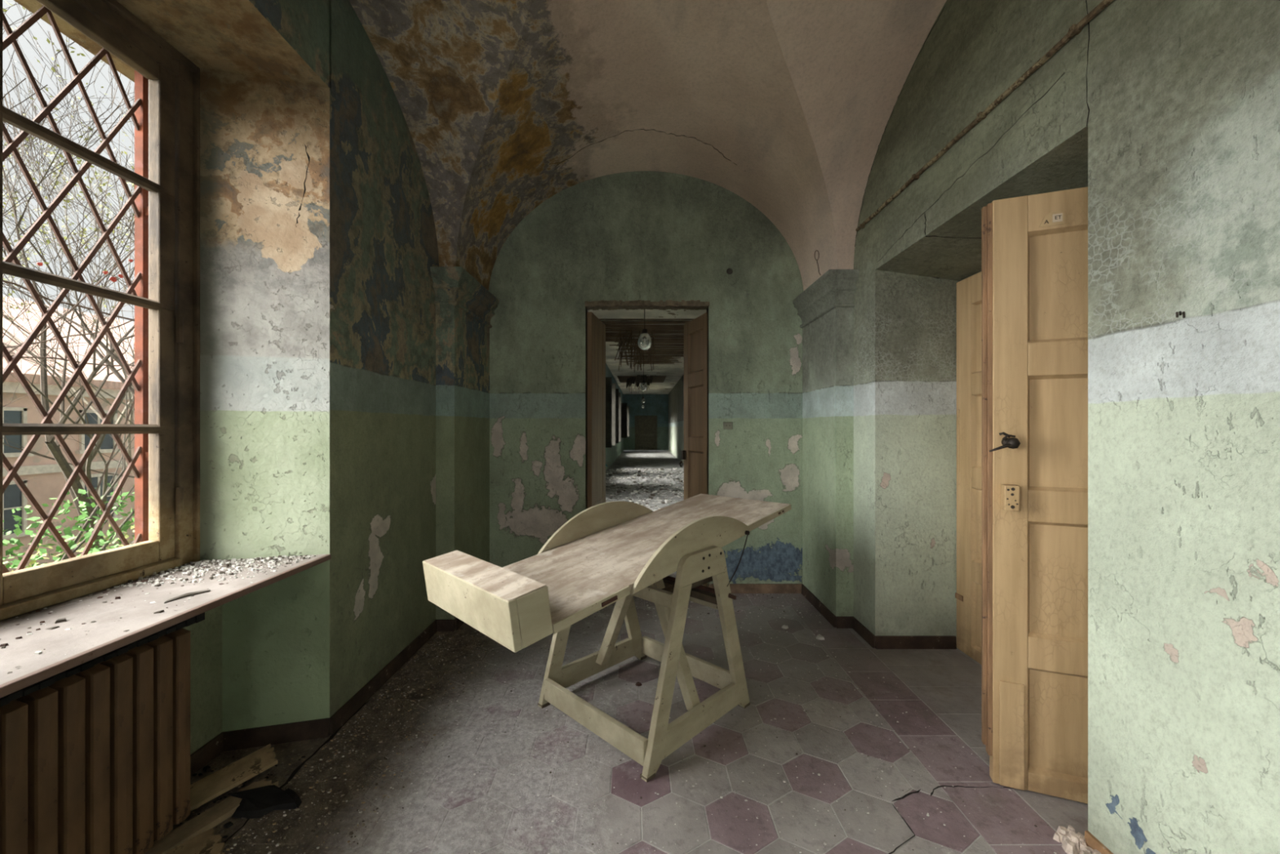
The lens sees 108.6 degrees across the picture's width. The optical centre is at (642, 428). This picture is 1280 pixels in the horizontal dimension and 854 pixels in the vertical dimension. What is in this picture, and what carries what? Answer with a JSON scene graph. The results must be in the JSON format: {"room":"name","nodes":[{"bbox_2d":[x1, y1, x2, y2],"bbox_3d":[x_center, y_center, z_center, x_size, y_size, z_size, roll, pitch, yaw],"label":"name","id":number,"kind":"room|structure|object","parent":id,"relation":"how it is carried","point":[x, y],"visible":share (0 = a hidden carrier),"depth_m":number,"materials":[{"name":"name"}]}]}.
{"room":"abandoned hospital room","nodes":[
{"label":"abandoned hospital room","id":0,"kind":"room"},
{"bbox_2d":[13,0,439,754],"bbox_3d":[-1.724,-0.425,0.475,0.793,4.050,6.850,0,0,0],"label":"wall","id":1,"kind":"structure","parent":0,"point":[317,335],"depth_m":1.93,"materials":[{"name":"paint"}]},
{"bbox_2d":[2,5,148,178],"bbox_3d":[-1.986,-1.182,1.613,0.063,0.393,0.413,0,0,0],"label":"window grille","id":2,"kind":"object","parent":1,"relation":"in","point":[140,119],"depth_m":1.68,"materials":[{"name":"metal"}]},
{"bbox_2d":[2,121,148,298],"bbox_3d":[-1.986,-0.725,1.613,0.063,0.427,0.413,0,0,0],"label":"window grille","id":3,"kind":"object","parent":1,"relation":"in","point":[139,286],"depth_m":1.66,"materials":[{"name":"metal"}]},
{"bbox_2d":[2,278,148,424],"bbox_3d":[-1.986,-0.244,1.613,0.063,0.457,0.413,0,0,0],"label":"window grille","id":4,"kind":"object","parent":1,"relation":"in","point":[138,379],"depth_m":1.68,"materials":[{"name":"metal"}]},
{"bbox_2d":[2,433,148,570],"bbox_3d":[-1.986,0.233,1.613,0.063,0.422,0.413,0,0,0],"label":"window grille","id":5,"kind":"object","parent":1,"relation":"in","point":[139,464],"depth_m":1.67,"materials":[{"name":"metal"}]},
{"bbox_2d":[0,0,330,697],"bbox_3d":[-1.599,-0.444,1.234,0.562,1.997,1.429,0,0,0],"label":"window","id":6,"kind":"structure","parent":1,"relation":"in","point":[172,184],"depth_m":1.62,"materials":[{"name":"brown wood"}]},
{"bbox_2d":[0,560,282,673],"bbox_3d":[-1.555,0.528,1.272,0.436,0.009,1.136,0,0,0],"label":"flakes","id":7,"kind":"object","parent":6,"relation":"on","point":[61,620],"visible":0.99,"depth_m":1.33,"materials":[{"name":"plaster"},{"name":"paint"},{"name":"wood"}]},
{"bbox_2d":[164,589,209,603],"bbox_3d":[-1.442,0.529,1.458,0.022,0.008,0.116,0,0,23],"label":"flake","id":8,"kind":"object","parent":6,"relation":"on","point":[191,593],"visible":1,"depth_m":1.46,"materials":[{"name":"beige paint"}]},
{"bbox_2d":[111,554,315,587],"bbox_3d":[-1.568,0.527,1.730,0.495,0.013,0.302,0,0,-14],"label":"crumbs","id":9,"kind":"object","parent":6,"relation":"on","point":[221,562],"visible":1,"depth_m":1.74,"materials":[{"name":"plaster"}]},
{"bbox_2d":[295,144,310,226],"bbox_3d":[-1.425,-1.045,1.931,0.056,0.411,0.014,0,0,-13],"label":"crack","id":10,"kind":"object","parent":1,"relation":"attached to","point":[308,156],"depth_m":1.93,"materials":[{"name":"brown paint"}]},
{"bbox_2d":[190,617,464,776],"bbox_3d":[-1.446,1.264,2.126,0.349,0.072,3.039,0,0,16],"label":"baseboard","id":11,"kind":"structure","parent":1,"relation":"attached to","point":[322,727],"depth_m":1.93,"materials":[{"name":"brown wood"}]},
{"bbox_2d":[430,266,499,619],"bbox_3d":[-1.253,-0.575,3.265,0.248,3.750,0.776,0,0,0],"label":"pilaster","id":12,"kind":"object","parent":1,"relation":"attached to","point":[465,308],"depth_m":3.08,"materials":[{"name":"green paint"}]},
{"bbox_2d":[605,363,623,470],"bbox_3d":[-1.610,-0.575,15.226,1.020,3.750,22.947,0,0,0],"label":"wall","id":13,"kind":"structure","parent":0,"point":[613,452],"depth_m":17.49,"materials":[{"name":"paint"}]},
{"bbox_2d":[605,377,615,447],"bbox_3d":[-0.955,-0.350,10.900,0.550,1.600,1.440,0,0,0],"label":"window","id":14,"kind":"structure","parent":13,"relation":"in","point":[610,387],"depth_m":10.18,"materials":[{"name":"brown wood"}]},
{"bbox_2d":[605,377,611,447],"bbox_3d":[-0.890,-0.350,10.200,0.420,1.560,0.040,0,0,0],"label":"shutter","id":15,"kind":"object","parent":14,"relation":"attached to","point":[608,380],"depth_m":10.18,"materials":[{"name":"black wood"}]},
{"bbox_2d":[611,382,615,444],"bbox_3d":[-0.890,-0.350,11.600,0.420,1.560,0.040,0,0,0],"label":"shutter","id":16,"kind":"object","parent":14,"relation":"attached to","point":[613,384],"depth_m":11.58,"materials":[{"name":"wood"}]},
{"bbox_2d":[615,388,621,443],"bbox_3d":[-0.955,-0.350,13.900,0.550,1.600,1.440,0,0,0],"label":"window","id":17,"kind":"structure","parent":13,"relation":"in","point":[618,395],"depth_m":13.18,"materials":[{"name":"brown wood"}]},
{"bbox_2d":[615,388,618,443],"bbox_3d":[-0.890,-0.350,13.200,0.420,1.560,0.040,0,0,0],"label":"shutter","id":18,"kind":"object","parent":17,"relation":"attached to","point":[616,389],"depth_m":13.18,"materials":[{"name":"black wood"}]},
{"bbox_2d":[618,392,621,441],"bbox_3d":[-0.890,-0.350,14.600,0.420,1.560,0.040,0,0,0],"label":"shutter","id":19,"kind":"object","parent":17,"relation":"attached to","point":[620,393],"depth_m":14.58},
{"bbox_2d":[621,403,629,437],"bbox_3d":[-0.955,-0.350,22.000,0.550,1.600,2.840,0,0,0],"label":"window","id":20,"kind":"structure","parent":13,"relation":"in","point":[624,408],"depth_m":20.58,"materials":[{"name":"brown wood"}]},
{"bbox_2d":[626,405,629,436],"bbox_3d":[-0.890,-0.350,23.400,0.420,1.560,0.040,0,0,0],"label":"shutter","id":21,"kind":"object","parent":20,"relation":"attached to","point":[628,406],"depth_m":23.38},
{"bbox_2d":[154,593,1088,853],"bbox_3d":[0.640,1.449,0.351,5.520,0.301,6.803,0,0,0],"label":"floor","id":22,"kind":"structure","parent":0,"point":[947,683],"depth_m":1.78,"materials":[{"name":"tile"}]},
{"bbox_2d":[0,612,204,853],"bbox_3d":[-1.555,0.956,1.071,0.200,0.689,0.942,0,0,0],"label":"radiator","id":23,"kind":"object","parent":22,"relation":"on","point":[95,753],"visible":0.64,"depth_m":1.25,"materials":[{"name":"brown metal"}]},
{"bbox_2d":[164,827,224,853],"bbox_3d":[-1.401,1.292,1.359,0.130,0.019,0.239,0,0,38],"label":"wood board","id":24,"kind":"object","parent":22,"relation":"on","point":[206,842],"visible":1,"depth_m":1.42,"materials":[{"name":"brown wood"}]},
{"bbox_2d":[144,777,278,853],"bbox_3d":[-1.434,1.288,1.501,0.075,0.020,0.397,0,0,24],"label":"wood board","id":25,"kind":"object","parent":22,"relation":"on","point":[222,811],"visible":0.83,"depth_m":1.49,"materials":[{"name":"brown wood"}]},
{"bbox_2d":[153,755,305,843],"bbox_3d":[-1.502,1.295,1.510,0.372,0.010,0.624,0,0,0],"label":"rubble","id":26,"kind":"object","parent":22,"relation":"on","point":[206,768],"visible":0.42,"depth_m":1.67,"materials":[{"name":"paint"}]},
{"bbox_2d":[190,743,277,811],"bbox_3d":[-1.497,1.263,1.663,0.111,0.042,0.291,0,0,33],"label":"wood board","id":27,"kind":"object","parent":22,"relation":"on","point":[210,787],"visible":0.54,"depth_m":1.66,"materials":[{"name":"brown wood"}]},
{"bbox_2d":[230,784,302,818],"bbox_3d":[-1.310,1.284,1.596,0.268,0.030,0.130,0,0,0],"label":"paper","id":28,"kind":"object","parent":22,"relation":"on","point":[255,802],"visible":0.98,"depth_m":1.58,"materials":[{"name":"black paper"}]},
{"bbox_2d":[222,630,496,853],"bbox_3d":[-1.088,1.296,1.977,0.434,0.007,1.956,0,0,0],"label":"rubble","id":29,"kind":"object","parent":22,"relation":"on","point":[339,791],"visible":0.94,"depth_m":1.86,"materials":[{"name":"paint"}]},
{"bbox_2d":[422,493,791,782],"bbox_3d":[-0.001,0.843,2.131,1.715,0.914,0.718,0,0,-44],"label":"table","id":30,"kind":"object","parent":22,"relation":"on","point":[606,553],"visible":1,"depth_m":1.93,"materials":[{"name":"beige paint"}]},
{"bbox_2d":[635,681,641,685],"bbox_3d":[-0.019,1.294,2.331,0.034,0.012,0.024,0,0,0],"label":"dry leaf","id":31,"kind":"object","parent":22,"relation":"on","point":[637,683],"visible":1,"depth_m":2.32,"materials":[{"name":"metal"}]},
{"bbox_2d":[227,596,1056,853],"bbox_3d":[0.029,1.297,2.301,2.612,0.005,2.607,0,0,0],"label":"crumbs","id":32,"kind":"object","parent":22,"relation":"on","point":[704,745],"visible":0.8,"depth_m":1.79,"materials":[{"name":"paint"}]},
{"bbox_2d":[781,624,788,628],"bbox_3d":[0.930,1.293,2.999,0.037,0.014,0.035,0,0,40],"label":"plaster piece","id":33,"kind":"object","parent":22,"relation":"on","point":[784,626],"visible":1,"depth_m":2.99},
{"bbox_2d":[816,634,824,639],"bbox_3d":[1.098,1.290,2.844,0.049,0.021,0.041,0,0,0],"label":"plaster piece","id":34,"kind":"object","parent":22,"relation":"on","point":[819,637],"visible":1,"depth_m":2.83,"materials":[{"name":"beige paint"}]},
{"bbox_2d":[1053,825,1101,853],"bbox_3d":[1.338,1.275,1.295,0.081,0.050,0.356,0,0,0],"label":"clump","id":35,"kind":"object","parent":22,"relation":"on","point":[1073,842],"visible":1,"depth_m":1.42,"materials":[{"name":"beige paper"}]},
{"bbox_2d":[488,171,803,586],"bbox_3d":[-0.050,-0.575,3.693,4.100,3.750,0.120,0,0,0],"label":"wall","id":36,"kind":"structure","parent":0,"point":[652,236],"depth_m":3.63,"materials":[{"name":"paint"}]},
{"bbox_2d":[586,311,605,508],"bbox_3d":[-0.392,0.177,3.961,0.040,2.234,0.490,0,0,9],"label":"door","id":37,"kind":"structure","parent":36,"relation":"in","point":[596,328],"depth_m":3.85,"materials":[{"name":"brown paint"}]},
{"bbox_2d":[585,306,708,586],"bbox_3d":[0.038,0.165,3.698,0.981,2.270,0.110,0,0,0],"label":"trim","id":38,"kind":"structure","parent":36,"relation":"attached to","point":[585,307],"depth_m":3.70,"materials":[{"name":"brown paint"}]},
{"bbox_2d":[585,299,709,310],"bbox_3d":[0.038,-0.982,3.674,0.980,0.052,0.118,0,0,0],"label":"trim","id":39,"kind":"structure","parent":36,"relation":"attached to","point":[671,304],"depth_m":3.62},
{"bbox_2d":[679,312,706,586],"bbox_3d":[0.438,0.177,3.943,0.103,2.234,0.486,0,0,-18],"label":"door","id":40,"kind":"structure","parent":36,"relation":"in","point":[694,455],"depth_m":3.97,"materials":[{"name":"brown paint"}]},
{"bbox_2d":[723,422,733,429],"bbox_3d":[0.675,-0.020,3.628,0.076,0.056,0.010,0,0,0],"label":"wall socket","id":41,"kind":"object","parent":36,"relation":"attached to","point":[726,425],"visible":1,"depth_m":3.62,"materials":[{"name":"plastic"}]},
{"bbox_2d":[726,268,733,274],"bbox_3d":[0.688,-1.238,3.629,0.052,0.050,0.006,0,0,0],"label":"pipe stub","id":42,"kind":"object","parent":36,"relation":"attached to","point":[729,271],"visible":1,"depth_m":3.63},
{"bbox_2d":[708,583,801,593],"bbox_3d":[0.894,1.264,3.626,0.740,0.072,0.014,0,0,0],"label":"baseboard","id":43,"kind":"structure","parent":36,"relation":"attached to","point":[735,588],"depth_m":3.62,"materials":[{"name":"brown wood"}]},
{"bbox_2d":[623,394,668,450],"bbox_3d":[0.175,-0.485,26.800,3.050,3.570,0.200,0,0,0],"label":"wall","id":44,"kind":"structure","parent":0,"point":[657,405],"depth_m":26.70,"materials":[{"name":"paint"}]},
{"bbox_2d":[635,415,657,450],"bbox_3d":[0.210,0.285,26.665,1.300,2.030,0.050,0,0,0],"label":"door","id":45,"kind":"structure","parent":44,"relation":"in","point":[646,426],"depth_m":26.66,"materials":[{"name":"brown wood"}]},
{"bbox_2d":[587,309,706,394],"bbox_3d":[0.200,-1.990,15.326,3.000,0.160,23.147,0,0,0],"label":"ceiling","id":46,"kind":"structure","parent":0,"point":[668,325],"depth_m":10.65,"materials":[{"name":"grey paint"}]},
{"bbox_2d":[613,328,656,393],"bbox_3d":[-0.145,-1.617,14.165,0.936,0.720,10.504,0,0,0],"label":"hanging laths","id":47,"kind":"object","parent":46,"relation":"hanging from","point":[622,344],"visible":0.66,"depth_m":9.98,"materials":[{"name":"brown wood"}]},
{"bbox_2d":[626,374,653,388],"bbox_3d":[-0.053,-1.749,17.560,1.000,0.441,1.100,0,0,-10],"label":"plaster","id":48,"kind":"object","parent":46,"relation":"hanging from","point":[639,379],"visible":0.84,"depth_m":17.46,"materials":[{"name":"paint"}]},
{"bbox_2d":[640,366,646,391],"bbox_3d":[0.030,-1.502,12.700,0.192,0.936,0.189,0,0,0],"label":"pendant lamp","id":49,"kind":"object","parent":46,"relation":"hanging from","point":[643,386],"visible":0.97,"depth_m":12.65,"materials":[{"name":"glass"}]},
{"bbox_2d":[640,396,645,403],"bbox_3d":[0.030,-1.502,19.200,0.192,0.936,0.189,0,0,0],"label":"pendant lamp","id":50,"kind":"object","parent":46,"relation":"hanging from","point":[642,400],"visible":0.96,"depth_m":19.14,"materials":[{"name":"glass"}]},
{"bbox_2d":[637,309,652,350],"bbox_3d":[0.030,-1.502,6.100,0.192,0.936,0.189,0,0,0],"label":"pendant lamp","id":51,"kind":"object","parent":46,"relation":"hanging from","point":[644,341],"visible":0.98,"depth_m":6.04,"materials":[{"name":"glass"}]},
{"bbox_2d":[348,0,946,291],"bbox_3d":[0.025,-1.522,0.351,2.770,1.024,6.663,0,0,0],"label":"ceiling","id":52,"kind":"structure","parent":0,"point":[801,95],"depth_m":2.58,"materials":[{"name":"paint"}]},
{"bbox_2d":[555,128,736,167],"bbox_3d":[0.058,-1.936,3.211,1.368,0.189,0.184,0,0,0],"label":"trim","id":53,"kind":"structure","parent":52,"relation":"attached to","point":[640,129],"depth_m":3.18,"materials":[{"name":"brown paint"}]},
{"bbox_2d":[605,450,702,585],"bbox_3d":[0.200,1.227,15.226,2.640,0.170,22.947,0,0,0],"label":"floor","id":54,"kind":"structure","parent":0,"point":[655,460],"depth_m":11.67,"materials":[{"name":"grey concrete"}]},
{"bbox_2d":[605,467,684,509],"bbox_3d":[0.211,1.222,10.745,2.503,0.184,7.530,0,0,0],"label":"rubble","id":55,"kind":"object","parent":54,"relation":"on","point":[667,500],"visible":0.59,"depth_m":9.77,"materials":[{"name":"gravel"}]},
{"bbox_2d":[668,373,684,463],"bbox_3d":[1.600,-0.485,15.226,0.200,3.570,22.947,0,0,0],"label":"wall","id":56,"kind":"structure","parent":0,"point":[676,396],"depth_m":19.86,"materials":[{"name":"paint"}]},
{"bbox_2d":[853,0,1279,853],"bbox_3d":[1.689,-0.575,0.475,0.622,3.750,6.850,0,0,0],"label":"wall","id":57,"kind":"structure","parent":0,"point":[1177,153],"depth_m":1.27,"materials":[{"name":"paint"}]},
{"bbox_2d":[814,249,820,275],"bbox_3d":[1.181,-1.115,3.100,0.043,0.171,0.005,0,0,0],"label":"wire loop","id":58,"kind":"object","parent":57,"relation":"attached to","point":[816,250],"visible":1,"depth_m":3.10,"materials":[{"name":"metal"}]},
{"bbox_2d":[792,269,858,616],"bbox_3d":[1.307,-0.575,3.289,0.242,3.750,0.728,0,0,0],"label":"pilaster","id":59,"kind":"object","parent":57,"relation":"attached to","point":[825,308],"depth_m":3.10,"materials":[{"name":"green paint"}]},
{"bbox_2d":[801,583,956,648],"bbox_3d":[1.386,1.264,3.065,0.409,0.072,1.102,0,0,-33],"label":"baseboard","id":60,"kind":"structure","parent":57,"relation":"attached to","point":[849,622],"depth_m":2.71,"materials":[{"name":"black wood"}]},
{"bbox_2d":[854,7,944,246],"bbox_3d":[1.378,-1.549,2.540,0.006,0.748,0.890,0,0,0],"label":"trim","id":61,"kind":"structure","parent":57,"relation":"attached to","point":[944,7],"depth_m":2.56,"materials":[{"name":"paint"}]},
{"bbox_2d":[924,214,926,235],"bbox_3d":[1.378,-0.995,2.240,0.007,0.111,0.014,0,0,0],"label":"crack","id":62,"kind":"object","parent":57,"relation":"attached to","point":[924,215],"depth_m":2.24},
{"bbox_2d":[925,235,982,238],"bbox_3d":[1.616,-0.906,2.190,0.484,0.067,0.018,0,0,13],"label":"crack","id":63,"kind":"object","parent":57,"relation":"attached to","point":[926,236],"depth_m":2.22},
{"bbox_2d":[955,271,982,664],"bbox_3d":[1.869,0.218,2.405,0.046,2.152,0.620,0,0,0],"label":"door","id":64,"kind":"structure","parent":57,"relation":"in","point":[968,595],"depth_m":2.60,"materials":[{"name":"paint"}]},
{"bbox_2d":[876,72,1065,262],"bbox_3d":[1.378,-1.067,2.099,0.005,0.190,1.200,0,0,0],"label":"crack","id":65,"kind":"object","parent":57,"relation":"attached to","point":[1064,73],"depth_m":1.85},
{"bbox_2d":[855,0,1113,231],"bbox_3d":[1.365,-1.257,1.730,0.026,0.032,2.401,0,0,0],"label":"conduit pipe","id":66,"kind":"object","parent":57,"relation":"attached to","point":[1075,29],"visible":1,"depth_m":1.73,"materials":[{"name":"brown metal"}]},
{"bbox_2d":[982,186,1088,803],"bbox_3d":[1.550,0.231,1.560,0.651,2.126,0.109,0,0,21],"label":"door","id":67,"kind":"structure","parent":57,"relation":"in","point":[1035,246],"depth_m":1.64,"materials":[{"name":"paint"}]},
{"bbox_2d":[1085,0,1089,126],"bbox_3d":[1.378,-1.218,1.423,0.005,0.564,0.014,0,0,0],"label":"trim","id":68,"kind":"structure","parent":57,"relation":"attached to","point":[1086,0],"depth_m":1.42,"materials":[{"name":"paint"}]},
{"bbox_2d":[1084,830,1113,853],"bbox_3d":[1.371,1.272,0.931,0.014,0.056,0.982,0,0,0],"label":"baseboard","id":69,"kind":"structure","parent":57,"relation":"attached to","point":[1091,841],"depth_m":1.39,"materials":[{"name":"brown wood"}]},
{"bbox_2d":[1175,311,1185,318],"bbox_3d":[1.375,-0.290,1.175,0.009,0.020,0.023,0,0,0],"label":"nail","id":70,"kind":"object","parent":57,"relation":"attached to","point":[1180,312],"visible":1,"depth_m":1.18,"materials":[{"name":"metal"}]},
{"label":"outside","id":71,"kind":"structure","parent":0,"visible":0},
{"bbox_2d":[2,247,134,492],"bbox_3d":[-2.499,-0.265,1.812,0.296,1.151,1.193,0,0,14],"label":"creeper","id":72,"kind":"object","parent":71,"point":[113,279],"visible":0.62,"depth_m":2.01,"materials":[{"name":"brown plant"}]},
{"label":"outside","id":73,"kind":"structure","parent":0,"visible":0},
{"bbox_3d":[-36.060,6.000,25.000,67.880,0.200,130.000,0,0,0],"label":"ground","id":74,"kind":"structure","parent":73,"visible":0},
{"bbox_2d":[2,295,134,571],"bbox_3d":[-30.750,0.000,21.000,26.500,11.800,38.800,0,0,0],"label":"house","id":75,"kind":"structure","parent":74,"relation":"on","point":[43,477],"depth_m":14.32,"materials":[{"name":"concrete"}]},
{"bbox_2d":[2,8,134,550],"bbox_3d":[-8.459,-0.775,9.062,10.568,13.403,8.048,0,0,29],"label":"bare tree","id":76,"kind":"object","parent":74,"relation":"on","point":[54,446],"visible":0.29,"depth_m":7.52,"materials":[{"name":"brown plant"}]},
{"bbox_2d":[2,0,134,395],"bbox_3d":[-9.356,-1.225,9.077,9.627,14.285,8.894,0,0,-12],"label":"bare tree","id":77,"kind":"object","parent":74,"relation":"on","point":[113,356],"visible":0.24,"depth_m":7.70,"materials":[{"name":"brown plant"}]},
{"bbox_2d":[2,131,134,474],"bbox_3d":[-12.626,-0.776,10.326,11.522,13.370,10.084,0,0,-35],"label":"bare tree","id":78,"kind":"object","parent":74,"relation":"on","point":[123,412],"visible":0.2,"depth_m":10.05,"materials":[{"name":"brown plant"}]},
{"bbox_2d":[2,483,134,571],"bbox_3d":[-8.018,3.383,7.117,4.648,5.110,4.586,0,0,0],"label":"shrub","id":79,"kind":"object","parent":74,"relation":"on","point":[68,535],"visible":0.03,"depth_m":6.65,"materials":[{"name":"green plant"}]},
{"bbox_2d":[2,309,134,478],"bbox_3d":[-10.980,0.074,13.134,12.368,11.688,8.302,0,0,-33],"label":"bare tree","id":80,"kind":"object","parent":74,"relation":"on","point":[8,445],"visible":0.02,"depth_m":9.84,"materials":[{"name":"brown plant"}]},
{"bbox_2d":[5,253,134,559],"bbox_3d":[-6.838,1.299,7.930,9.684,9.217,4.800,0,0,35],"label":"bare tree","id":81,"kind":"object","parent":74,"relation":"on","point":[123,468],"visible":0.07,"depth_m":7.83,"materials":[{"name":"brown plant"}]},
{"bbox_2d":[9,520,134,571],"bbox_3d":[-11.000,3.926,9.590,3.574,3.969,3.576,0,0,0],"label":"shrub","id":82,"kind":"object","parent":74,"relation":"on","point":[126,535],"visible":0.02,"depth_m":9.26,"materials":[{"name":"green plant"}]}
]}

